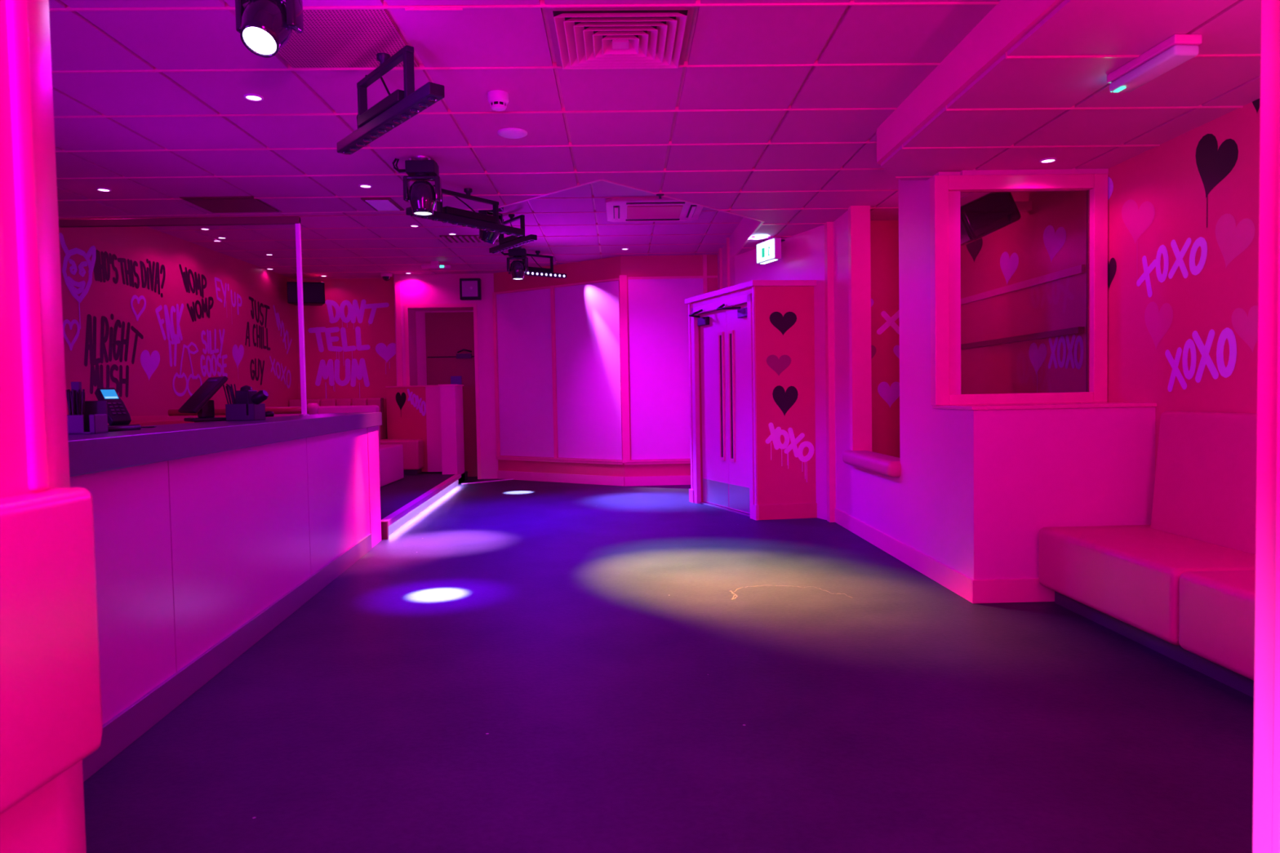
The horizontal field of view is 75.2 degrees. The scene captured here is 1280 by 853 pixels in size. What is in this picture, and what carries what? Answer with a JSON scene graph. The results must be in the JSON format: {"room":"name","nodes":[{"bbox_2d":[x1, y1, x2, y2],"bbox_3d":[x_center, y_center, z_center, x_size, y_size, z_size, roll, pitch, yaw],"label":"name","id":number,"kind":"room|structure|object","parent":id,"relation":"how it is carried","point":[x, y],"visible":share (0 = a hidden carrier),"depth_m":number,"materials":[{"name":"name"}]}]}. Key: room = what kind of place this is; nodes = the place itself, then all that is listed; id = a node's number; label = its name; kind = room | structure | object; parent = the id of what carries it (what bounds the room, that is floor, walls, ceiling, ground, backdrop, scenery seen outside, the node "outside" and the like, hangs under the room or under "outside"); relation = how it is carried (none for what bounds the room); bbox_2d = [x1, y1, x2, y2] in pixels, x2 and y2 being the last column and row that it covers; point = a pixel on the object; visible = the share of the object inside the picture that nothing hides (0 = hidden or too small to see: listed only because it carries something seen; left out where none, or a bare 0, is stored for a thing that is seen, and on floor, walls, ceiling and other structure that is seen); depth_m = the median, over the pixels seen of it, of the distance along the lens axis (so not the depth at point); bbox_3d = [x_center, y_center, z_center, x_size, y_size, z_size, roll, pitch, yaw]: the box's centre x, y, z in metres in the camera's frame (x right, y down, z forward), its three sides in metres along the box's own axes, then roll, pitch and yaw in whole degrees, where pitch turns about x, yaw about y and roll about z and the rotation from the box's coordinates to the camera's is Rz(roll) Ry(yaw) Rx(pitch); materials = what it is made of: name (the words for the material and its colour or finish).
{"room":"entertainment venue","nodes":[
{"label":"entertainment venue","id":0,"kind":"room"},
{"bbox_2d":[0,0,102,852],"bbox_3d":[-0.838,-0.145,-0.127,0.525,2.690,2.198,-1,2,-1],"label":"wall pillar","id":1,"kind":"structure","parent":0,"point":[51,705],"depth_m":0.86,"materials":[{"name":"paint"}]},
{"bbox_2d":[57,217,297,420],"bbox_3d":[-4.932,-0.419,5.321,0.104,2.970,13.900,-1,2,-1],"label":"wall","id":2,"kind":"structure","parent":0,"point":[150,315],"depth_m":8.71,"materials":[{"name":"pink paint"}]},
{"bbox_2d":[294,278,396,399],"bbox_3d":[-4.327,-0.696,12.330,1.650,2.970,0.104,-1,2,-1],"label":"wall","id":3,"kind":"structure","parent":0,"point":[350,342],"depth_m":12.26,"materials":[{"name":"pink paint"}]},
{"bbox_2d":[286,280,324,306],"bbox_3d":[-4.761,-1.904,11.929,0.495,0.330,0.548,-2,2,-15],"label":"wall speaker","id":4,"kind":"object","parent":3,"relation":"attached to","point":[313,291],"visible":0.97,"depth_m":11.68,"materials":[{"name":"black plastic"}]},
{"bbox_2d":[288,283,324,302],"bbox_3d":[-4.690,-1.880,11.669,0.460,0.260,0.008,-2,2,-15],"label":"grille","id":5,"kind":"object","parent":4,"relation":"attached to","point":[312,292],"depth_m":11.68,"materials":[{"name":"black metal"}]},
{"bbox_2d":[385,384,465,484],"bbox_3d":[-3.054,0.108,11.650,1.277,1.370,0.619,-1,2,11],"label":"wall partition","id":6,"kind":"structure","parent":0,"point":[432,414],"depth_m":11.75,"materials":[{"name":"pink paint"}]},
{"bbox_2d":[121,181,742,279],"bbox_3d":[-1.210,-2.174,9.149,7.790,0.126,7.500,-1,2,-1],"label":"ceiling","id":7,"kind":"structure","parent":0,"point":[571,225],"depth_m":9.34,"materials":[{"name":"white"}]},
{"bbox_2d":[200,227,209,230],"bbox_3d":[-4.477,-2.032,8.555,0.090,0.008,0.090,-1,2,-1],"label":"recessed light","id":8,"kind":"object","parent":7,"relation":"in","point":[202,228],"visible":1,"depth_m":8.55,"materials":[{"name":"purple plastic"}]},
{"bbox_2d":[380,273,392,280],"bbox_3d":[-3.618,-2.127,11.865,0.160,0.100,0.160,-1,2,-1],"label":"dome camera","id":9,"kind":"object","parent":7,"relation":"attached to","point":[386,277],"visible":1,"depth_m":11.82,"materials":[{"name":"black"}]},
{"bbox_2d":[421,261,451,268],"bbox_3d":[-2.664,-2.111,10.868,0.380,0.090,0.100,-1,2,-1],"label":"emergency light","id":10,"kind":"object","parent":7,"relation":"attached to","point":[434,264],"visible":1,"depth_m":10.84,"materials":[{"name":"white plastic"}]},
{"bbox_2d":[439,235,498,244],"bbox_3d":[-1.908,-2.102,9.335,0.600,0.020,0.400,-1,2,-1],"label":"ceiling vent","id":11,"kind":"object","parent":7,"relation":"in","point":[447,238],"visible":0.76,"depth_m":9.30,"materials":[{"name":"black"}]},
{"bbox_2d":[478,207,503,244],"bbox_3d":[-1.360,-1.839,7.403,0.321,0.422,0.227,-2,2,-26],"label":"light","id":12,"kind":"object","parent":7,"relation":"hanging from","point":[486,236],"visible":0.39,"depth_m":7.37,"materials":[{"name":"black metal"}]},
{"bbox_2d":[488,213,537,253],"bbox_3d":[-1.257,-1.917,8.156,0.080,0.322,0.860,-3,3,-37],"label":"led light bar","id":13,"kind":"object","parent":7,"relation":"hanging from","point":[510,242],"visible":0.91,"depth_m":8.10,"materials":[{"name":"black metal"}]},
{"bbox_2d":[501,245,528,279],"bbox_3d":[-1.498,-1.949,9.901,0.332,0.387,0.180,-1,2,-1],"label":"light","id":14,"kind":"object","parent":7,"relation":"hanging from","point":[517,268],"visible":0.92,"depth_m":9.85,"materials":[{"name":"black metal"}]},
{"bbox_2d":[508,250,566,278],"bbox_3d":[-1.256,-2.005,10.229,0.782,0.305,0.081,-3,3,-36],"label":"led light bar","id":15,"kind":"object","parent":7,"relation":"hanging from","point":[533,271],"visible":0.66,"depth_m":10.24,"materials":[{"name":"black metal"}]},
{"bbox_2d":[605,197,703,222],"bbox_3d":[0.135,-2.071,7.984,0.920,0.052,0.920,-1,2,-1],"label":"air conditioner","id":16,"kind":"object","parent":7,"relation":"attached to","point":[617,209],"visible":0.84,"depth_m":7.88,"materials":[{"name":"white plastic"}]},
{"bbox_2d":[613,205,619,219],"bbox_3d":[-0.225,-2.048,7.976,0.060,0.019,0.540,-1,2,-1],"label":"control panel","id":17,"kind":"object","parent":16,"relation":"attached to","point":[615,208],"depth_m":7.94,"materials":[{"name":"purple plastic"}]},
{"bbox_2d":[625,218,679,222],"bbox_3d":[0.127,-2.068,8.344,0.540,0.019,0.060,-1,2,-1],"label":"outlet","id":18,"kind":"object","parent":16,"relation":"attached to","point":[626,220],"depth_m":8.33,"materials":[{"name":"black plastic"}]},
{"bbox_2d":[626,205,683,218],"bbox_3d":[0.135,-2.058,7.984,0.520,0.011,0.520,-1,2,-1],"label":"grille","id":19,"kind":"object","parent":16,"relation":"attached to","point":[633,211],"depth_m":7.95,"materials":[{"name":"white plastic"}]},
{"bbox_2d":[626,202,684,205],"bbox_3d":[0.144,-2.041,7.625,0.540,0.019,0.060,-1,2,-1],"label":"outlet","id":20,"kind":"object","parent":16,"relation":"attached to","point":[627,203],"depth_m":7.61,"materials":[{"name":"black plastic"}]},
{"bbox_2d":[686,204,697,218],"bbox_3d":[0.495,-2.062,7.992,0.060,0.019,0.540,-1,2,-1],"label":"outlet","id":21,"kind":"object","parent":16,"relation":"attached to","point":[691,210],"depth_m":7.97,"materials":[{"name":"white plastic"}]},
{"bbox_2d":[419,471,467,483],"bbox_3d":[-3.607,0.818,9.684,2.710,0.120,5.340,-1,2,-1],"label":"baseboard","id":22,"kind":"structure","parent":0,"point":[465,473],"depth_m":11.88,"materials":[{"name":"plastic"}]},
{"bbox_2d":[393,273,497,479],"bbox_3d":[-2.807,-0.722,12.310,1.430,2.970,0.615,-1,2,-1],"label":"wall","id":23,"kind":"structure","parent":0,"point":[415,295],"depth_m":12.01,"materials":[{"name":"paint"}]},
{"bbox_2d":[425,311,477,476],"bbox_3d":[-2.799,-0.470,12.397,0.760,2.460,0.162,-1,2,-1],"label":"door","id":24,"kind":"structure","parent":23,"relation":"attached to","point":[449,336],"depth_m":12.40,"materials":[{"name":"red"}]},
{"bbox_2d":[459,278,481,300],"bbox_3d":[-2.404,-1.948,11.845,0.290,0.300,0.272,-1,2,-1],"label":"picture frame","id":25,"kind":"object","parent":23,"relation":"attached to","point":[470,289],"visible":1,"depth_m":11.73,"materials":[{"name":"black metal"}]},
{"bbox_2d":[48,0,1000,256],"bbox_3d":[-0.977,-1.784,3.763,7.790,0.306,10.700,-1,2,-1],"label":"ceiling","id":26,"kind":"structure","parent":0,"point":[771,117],"depth_m":4.35,"materials":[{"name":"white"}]},
{"bbox_2d":[96,187,111,191],"bbox_3d":[-3.765,-1.661,5.836,0.090,0.008,0.090,-1,2,-1],"label":"recessed light","id":27,"kind":"object","parent":26,"relation":"in","point":[103,189],"visible":1,"depth_m":5.83,"materials":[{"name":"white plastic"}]},
{"bbox_2d":[179,195,279,213],"bbox_3d":[-3.121,-1.695,6.348,0.520,0.010,0.500,-1,2,-1],"label":"ceiling hatch","id":28,"kind":"object","parent":26,"relation":"attached to","point":[212,204],"visible":1,"depth_m":6.32,"materials":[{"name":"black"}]},
{"bbox_2d":[244,93,263,101],"bbox_3d":[-1.913,-1.629,4.118,0.090,0.008,0.090,-1,2,-1],"label":"recessed light","id":29,"kind":"object","parent":26,"relation":"in","point":[254,97],"visible":1,"depth_m":4.12,"materials":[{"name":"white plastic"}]},
{"bbox_2d":[235,0,303,57],"bbox_3d":[-1.291,-1.422,2.802,0.289,0.348,0.194,-1,2,-1],"label":"light","id":30,"kind":"object","parent":26,"relation":"hanging from","point":[264,27],"visible":1,"depth_m":2.77,"materials":[{"name":"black metal"}]},
{"bbox_2d":[277,8,419,67],"bbox_3d":[-1.283,-1.627,3.492,0.570,0.012,0.570,-1,2,-1],"label":"tile","id":31,"kind":"structure","parent":26,"relation":"attached to","point":[338,37],"depth_m":3.49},
{"bbox_2d":[359,183,372,187],"bbox_3d":[-1.935,-1.695,5.862,0.090,0.008,0.090,-1,2,-1],"label":"recessed light","id":32,"kind":"object","parent":26,"relation":"in","point":[362,185],"visible":1,"depth_m":5.85,"materials":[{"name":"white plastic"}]},
{"bbox_2d":[360,197,404,211],"bbox_3d":[-1.983,-1.711,6.415,0.220,0.016,0.400,-1,2,-1],"label":"recessed light","id":33,"kind":"object","parent":26,"relation":"in","point":[379,204],"visible":1,"depth_m":6.37,"materials":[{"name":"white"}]},
{"bbox_2d":[364,200,399,210],"bbox_3d":[-1.982,-1.706,6.415,0.170,0.005,0.340,-1,2,-1],"label":"diffuser","id":34,"kind":"object","parent":33,"relation":"attached to","point":[377,205],"depth_m":6.40,"materials":[{"name":"white paint"}]},
{"bbox_2d":[337,44,444,155],"bbox_3d":[-1.123,-1.469,3.657,0.080,0.322,0.989,-3,3,-40],"label":"led light bar","id":35,"kind":"object","parent":26,"relation":"hanging from","point":[399,106],"visible":1,"depth_m":3.58,"materials":[{"name":"black metal"}]},
{"bbox_2d":[392,155,441,216],"bbox_3d":[-1.401,-1.510,5.215,0.302,0.352,0.164,-1,2,-1],"label":"light","id":36,"kind":"object","parent":26,"relation":"hanging from","point":[422,196],"visible":1,"depth_m":5.17,"materials":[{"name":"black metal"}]},
{"bbox_2d":[405,184,524,236],"bbox_3d":[-1.240,-1.581,6.017,0.080,0.272,1.053,1,3,37],"label":"led light bar","id":37,"kind":"object","parent":26,"relation":"hanging from","point":[473,220],"visible":0.95,"depth_m":6.00,"materials":[{"name":"black metal"}]},
{"bbox_2d":[487,89,508,111],"bbox_3d":[-0.705,-1.616,4.137,0.104,0.080,0.104,-1,2,-1],"label":"smoke detector","id":38,"kind":"object","parent":26,"relation":"attached to","point":[498,100],"visible":1,"depth_m":4.10,"materials":[{"name":"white plastic"}]},
{"bbox_2d":[497,127,527,138],"bbox_3d":[-0.728,-1.669,4.745,0.170,0.019,0.170,-1,2,-1],"label":"ceiling speaker","id":39,"kind":"object","parent":26,"relation":"attached to","point":[510,132],"visible":1,"depth_m":4.71,"materials":[{"name":"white plastic"}]},
{"bbox_2d":[546,6,694,69],"bbox_3d":[-0.083,-1.631,3.520,0.580,0.046,0.580,-1,2,-1],"label":"ceiling vent","id":40,"kind":"object","parent":26,"relation":"in","point":[583,37],"visible":1,"depth_m":3.46,"materials":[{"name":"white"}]},
{"bbox_2d":[656,193,663,199],"bbox_3d":[0.151,-1.734,6.265,0.060,0.036,0.060,-1,2,-1],"label":"sprinkler","id":41,"kind":"object","parent":26,"relation":"attached to","point":[660,195],"visible":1,"depth_m":6.25,"materials":[{"name":"grey plastic"}]},
{"bbox_2d":[756,237,785,264],"bbox_3d":[1.288,-1.729,8.162,0.135,0.230,0.360,-2,2,-21],"label":"exit sign","id":42,"kind":"object","parent":26,"relation":"hanging from","point":[769,251],"visible":1,"depth_m":8.07,"materials":[{"name":"white plastic"}]},
{"bbox_2d":[760,259,777,264],"bbox_3d":[1.265,-1.617,8.156,0.045,0.006,0.260,-2,2,-21],"label":"light","id":43,"kind":"object","parent":42,"relation":"attached to","point":[762,261],"depth_m":8.16,"materials":[{"name":"white plastic"}]},
{"bbox_2d":[492,256,624,486],"bbox_3d":[-1.135,-0.719,11.425,2.256,2.970,0.170,0,3,34],"label":"wall","id":44,"kind":"structure","parent":0,"point":[557,356],"depth_m":11.33,"materials":[{"name":"paint"}]},
{"bbox_2d":[461,479,513,484],"bbox_3d":[-2.054,0.767,11.716,1.014,0.012,0.028,-3,3,-40],"label":"trim","id":45,"kind":"structure","parent":44,"relation":"attached to","point":[504,479],"depth_m":11.63,"materials":[{"name":"purple paint"}]},
{"bbox_2d":[83,476,1253,852],"bbox_3d":[-1.017,1.028,5.820,8.600,0.102,14.800,-1,2,-1],"label":"floor","id":46,"kind":"structure","parent":0,"point":[519,666],"depth_m":3.08,"materials":[{"name":"plastic"}]},
{"bbox_2d":[107,419,194,426],"bbox_3d":[-4.543,0.547,5.417,0.630,1.020,5.240,-1,2,-1],"label":"countertop","id":47,"kind":"structure","parent":46,"relation":"on","point":[143,423],"depth_m":7.50,"materials":[{"name":"red"}]},
{"bbox_2d":[67,412,382,782],"bbox_3d":[-2.173,0.533,3.932,1.140,1.075,6.120,-1,2,-1],"label":"bar counter","id":48,"kind":"object","parent":46,"relation":"on","point":[209,535],"depth_m":3.55,"materials":[{"name":"pink plastic"}]},
{"bbox_2d":[66,382,108,434],"bbox_3d":[-2.027,-0.069,3.032,0.111,0.190,0.100,-1,2,-9],"label":"napkin holder","id":49,"kind":"object","parent":48,"relation":"on","point":[85,417],"visible":0.84,"depth_m":3.01,"materials":[{"name":"grey plastic"}]},
{"bbox_2d":[107,424,141,431],"bbox_3d":[-2.066,0.009,3.248,0.064,0.024,0.277,0,2,20],"label":"cable","id":50,"kind":"object","parent":48,"relation":"on","point":[131,427],"visible":0.48,"depth_m":3.29,"materials":[{"name":"black plastic"}]},
{"bbox_2d":[94,387,156,427],"bbox_3d":[-2.167,-0.079,3.550,0.141,0.176,0.245,0,3,31],"label":"card terminal","id":51,"kind":"object","parent":48,"relation":"on","point":[118,414],"visible":0.92,"depth_m":3.47,"materials":[{"name":"black plastic"}]},
{"bbox_2d":[58,216,309,416],"bbox_3d":[-3.386,-0.763,5.896,2.015,1.410,0.070,-1,2,-1],"label":"glass screen","id":52,"kind":"object","parent":48,"relation":"on","point":[295,220],"visible":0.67,"depth_m":5.87,"materials":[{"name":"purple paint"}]},
{"bbox_2d":[177,376,227,422],"bbox_3d":[-2.491,-0.157,4.745,0.194,0.252,0.340,-3,3,-41],"label":"monitor","id":53,"kind":"object","parent":48,"relation":"on","point":[200,402],"visible":0.94,"depth_m":4.70,"materials":[{"name":"black plastic"}]},
{"bbox_2d":[67,412,382,476],"bbox_3d":[-2.061,0.049,3.916,0.579,0.110,6.158,-1,2,-4],"label":"countertop","id":54,"kind":"structure","parent":48,"relation":"on","point":[88,454],"depth_m":3.39,"materials":[{"name":"white laminate"}]},
{"bbox_2d":[222,383,268,421],"bbox_3d":[-2.217,-0.138,4.700,0.274,0.210,0.100,-1,2,11],"label":"caddy","id":55,"kind":"object","parent":48,"relation":"on","point":[246,405],"visible":1,"depth_m":4.66,"materials":[{"name":"grey plastic"}]},
{"bbox_2d":[265,411,274,417],"bbox_3d":[-2.576,-0.088,5.767,0.070,0.040,0.069,-1,2,-1],"label":"stopper","id":56,"kind":"object","parent":48,"relation":"on","point":[268,414],"visible":0.84,"depth_m":5.74,"materials":[{"name":"black plastic"}]},
{"bbox_2d":[380,473,461,539],"bbox_3d":[-3.579,0.804,9.654,2.765,0.150,5.360,-1,2,-1],"label":"platform","id":57,"kind":"object","parent":46,"relation":"on","point":[402,500],"depth_m":9.07,"materials":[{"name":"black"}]},
{"bbox_2d":[168,403,319,422],"bbox_3d":[-4.091,0.281,8.521,1.608,1.010,0.116,-1,2,-1],"label":"rail","id":58,"kind":"object","parent":57,"relation":"on","point":[312,408],"visible":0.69,"depth_m":8.48,"materials":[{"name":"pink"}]},
{"bbox_2d":[265,404,404,487],"bbox_3d":[-3.957,0.231,10.299,1.760,0.970,1.050,-1,2,-1],"label":"bench","id":59,"kind":"object","parent":57,"relation":"on","point":[390,455],"visible":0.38,"depth_m":9.96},
{"bbox_2d":[288,397,424,474],"bbox_3d":[-4.035,0.129,11.840,1.960,1.060,0.920,-1,2,-1],"label":"bench","id":60,"kind":"object","parent":57,"relation":"on","point":[413,449],"visible":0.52,"depth_m":11.80,"materials":[{"name":"leather"}]},
{"bbox_2d":[288,399,301,406],"bbox_3d":[-4.915,-0.065,12.082,0.219,0.660,0.380,-1,2,-1],"label":"cushion","id":61,"kind":"object","parent":60,"relation":"on","point":[292,402],"depth_m":11.88,"materials":[{"name":"leather"}]},
{"bbox_2d":[306,399,320,406],"bbox_3d":[-4.693,-0.069,12.087,0.219,0.660,0.380,-1,2,-1],"label":"cushion","id":62,"kind":"object","parent":60,"relation":"on","point":[308,401],"depth_m":11.89,"materials":[{"name":"leather"}]},
{"bbox_2d":[320,398,337,406],"bbox_3d":[-4.471,-0.073,12.092,0.219,0.660,0.380,-1,2,-1],"label":"cushion","id":63,"kind":"object","parent":60,"relation":"on","point":[333,402],"depth_m":11.89,"materials":[{"name":"leather"}]},
{"bbox_2d":[335,398,352,405],"bbox_3d":[-4.250,-0.078,12.097,0.219,0.660,0.380,-1,2,-1],"label":"cushion","id":64,"kind":"object","parent":60,"relation":"on","point":[339,402],"depth_m":11.90,"materials":[{"name":"leather"}]},
{"bbox_2d":[351,398,367,405],"bbox_3d":[-4.028,-0.082,12.102,0.219,0.660,0.380,-1,2,-1],"label":"cushion","id":65,"kind":"object","parent":60,"relation":"on","point":[355,402],"depth_m":11.90,"materials":[{"name":"leather"}]},
{"bbox_2d":[367,397,387,439],"bbox_3d":[-3.806,-0.086,12.107,0.219,0.660,0.380,-1,2,-1],"label":"cushion","id":66,"kind":"object","parent":60,"relation":"on","point":[370,401],"depth_m":11.93,"materials":[{"name":"leather"}]},
{"bbox_2d":[380,397,385,439],"bbox_3d":[-3.667,-0.104,11.850,0.025,0.610,0.100,-1,2,-1],"label":"cushion","id":67,"kind":"object","parent":60,"relation":"on","point":[382,409],"depth_m":11.82,"materials":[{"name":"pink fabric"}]},
{"bbox_2d":[1038,410,1257,697],"bbox_3d":[2.547,0.505,2.825,0.665,1.045,3.485,-1,2,-1],"label":"seat","id":68,"kind":"object","parent":46,"relation":"on","point":[1180,585],"visible":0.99,"depth_m":3.85,"materials":[{"name":"pink"}]},
{"bbox_2d":[619,254,717,486],"bbox_3d":[0.445,-0.724,10.809,1.380,2.970,0.170,-1,2,-1],"label":"wall","id":69,"kind":"structure","parent":0,"point":[654,290],"depth_m":10.75,"materials":[{"name":"paint"}]},
{"bbox_2d":[684,280,817,519],"bbox_3d":[1.210,-0.266,8.419,0.851,2.210,1.729,-2,2,-21],"label":"wall","id":70,"kind":"structure","parent":0,"point":[780,313],"depth_m":7.73,"materials":[{"name":"pink paint"}]},
{"bbox_2d":[688,309,728,508],"bbox_3d":[0.694,-0.200,8.612,0.242,2.041,0.614,-2,2,-21],"label":"door","id":71,"kind":"structure","parent":70,"relation":"in","point":[713,325],"depth_m":8.63,"materials":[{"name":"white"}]},
{"bbox_2d":[716,303,750,514],"bbox_3d":[0.905,-0.183,8.057,0.242,2.041,0.566,-2,2,-21],"label":"door","id":72,"kind":"structure","parent":70,"relation":"in","point":[736,316],"depth_m":8.13,"materials":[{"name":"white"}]},
{"bbox_2d":[717,221,836,519],"bbox_3d":[1.306,-0.673,9.062,0.411,2.970,3.493,-2,2,-12],"label":"wall","id":73,"kind":"structure","parent":0,"point":[802,254],"depth_m":7.75,"materials":[{"name":"paint"}]},
{"bbox_2d":[870,220,900,457],"bbox_3d":[2.317,-0.491,7.490,0.880,2.690,0.110,-1,2,-1],"label":"wall","id":74,"kind":"structure","parent":0,"point":[884,234],"depth_m":7.43,"materials":[{"name":"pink paint"}]},
{"bbox_2d":[824,167,1156,603],"bbox_3d":[2.241,-0.485,6.044,1.100,2.790,3.035,-1,2,-1],"label":"wall","id":75,"kind":"structure","parent":0,"point":[966,500],"depth_m":4.96,"materials":[{"name":"paint"}]},
{"bbox_2d":[929,173,1107,405],"bbox_3d":[2.281,-0.819,5.009,1.045,1.365,0.080,-1,2,-1],"label":"window","id":76,"kind":"structure","parent":75,"relation":"in","point":[1095,185],"depth_m":4.97,"materials":[{"name":"pink"}]},
{"bbox_2d":[876,0,1261,180],"bbox_3d":[2.205,-1.522,1.833,1.530,0.236,6.670,-1,2,-1],"label":"ceiling","id":77,"kind":"structure","parent":0,"point":[1028,85],"depth_m":3.68,"materials":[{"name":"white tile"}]},
{"bbox_2d":[1039,157,1057,163],"bbox_3d":[2.333,-1.520,4.751,0.090,0.008,0.090,-1,2,-1],"label":"recessed light","id":78,"kind":"object","parent":77,"relation":"in","point":[1050,159],"visible":1,"depth_m":4.75,"materials":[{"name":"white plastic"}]},
{"bbox_2d":[1106,34,1202,92],"bbox_3d":[2.018,-1.422,3.280,0.110,0.080,0.403,-1,2,-4],"label":"emergency light","id":79,"kind":"object","parent":77,"relation":"attached to","point":[1176,50],"visible":1,"depth_m":3.21,"materials":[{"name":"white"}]},
{"bbox_2d":[960,97,1260,472],"bbox_3d":[2.894,-0.333,3.060,0.140,2.690,9.000,-1,2,-1],"label":"wall","id":80,"kind":"structure","parent":0,"point":[1183,211],"depth_m":4.63,"materials":[{"name":"pink paint"}]},
{"bbox_2d":[960,191,1031,246],"bbox_3d":[2.490,-1.492,5.910,0.570,0.373,0.280,-1,2,-1],"label":"speaker","id":81,"kind":"object","parent":80,"relation":"attached to","point":[982,216],"visible":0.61,"depth_m":5.77},
{"bbox_2d":[960,212,972,244],"bbox_3d":[2.258,-1.407,5.907,0.103,0.207,0.240,-1,2,-1],"label":"grille","id":82,"kind":"object","parent":81,"relation":"attached to","point":[966,217],"depth_m":5.79,"materials":[{"name":"black metal"}]},
{"bbox_2d":[1252,0,1279,852],"bbox_3d":[0.871,-0.214,0.864,0.410,2.690,0.100,-1,2,-1],"label":"pillar","id":83,"kind":"structure","parent":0,"point":[1266,748],"depth_m":0.90,"materials":[{"name":"paint"}]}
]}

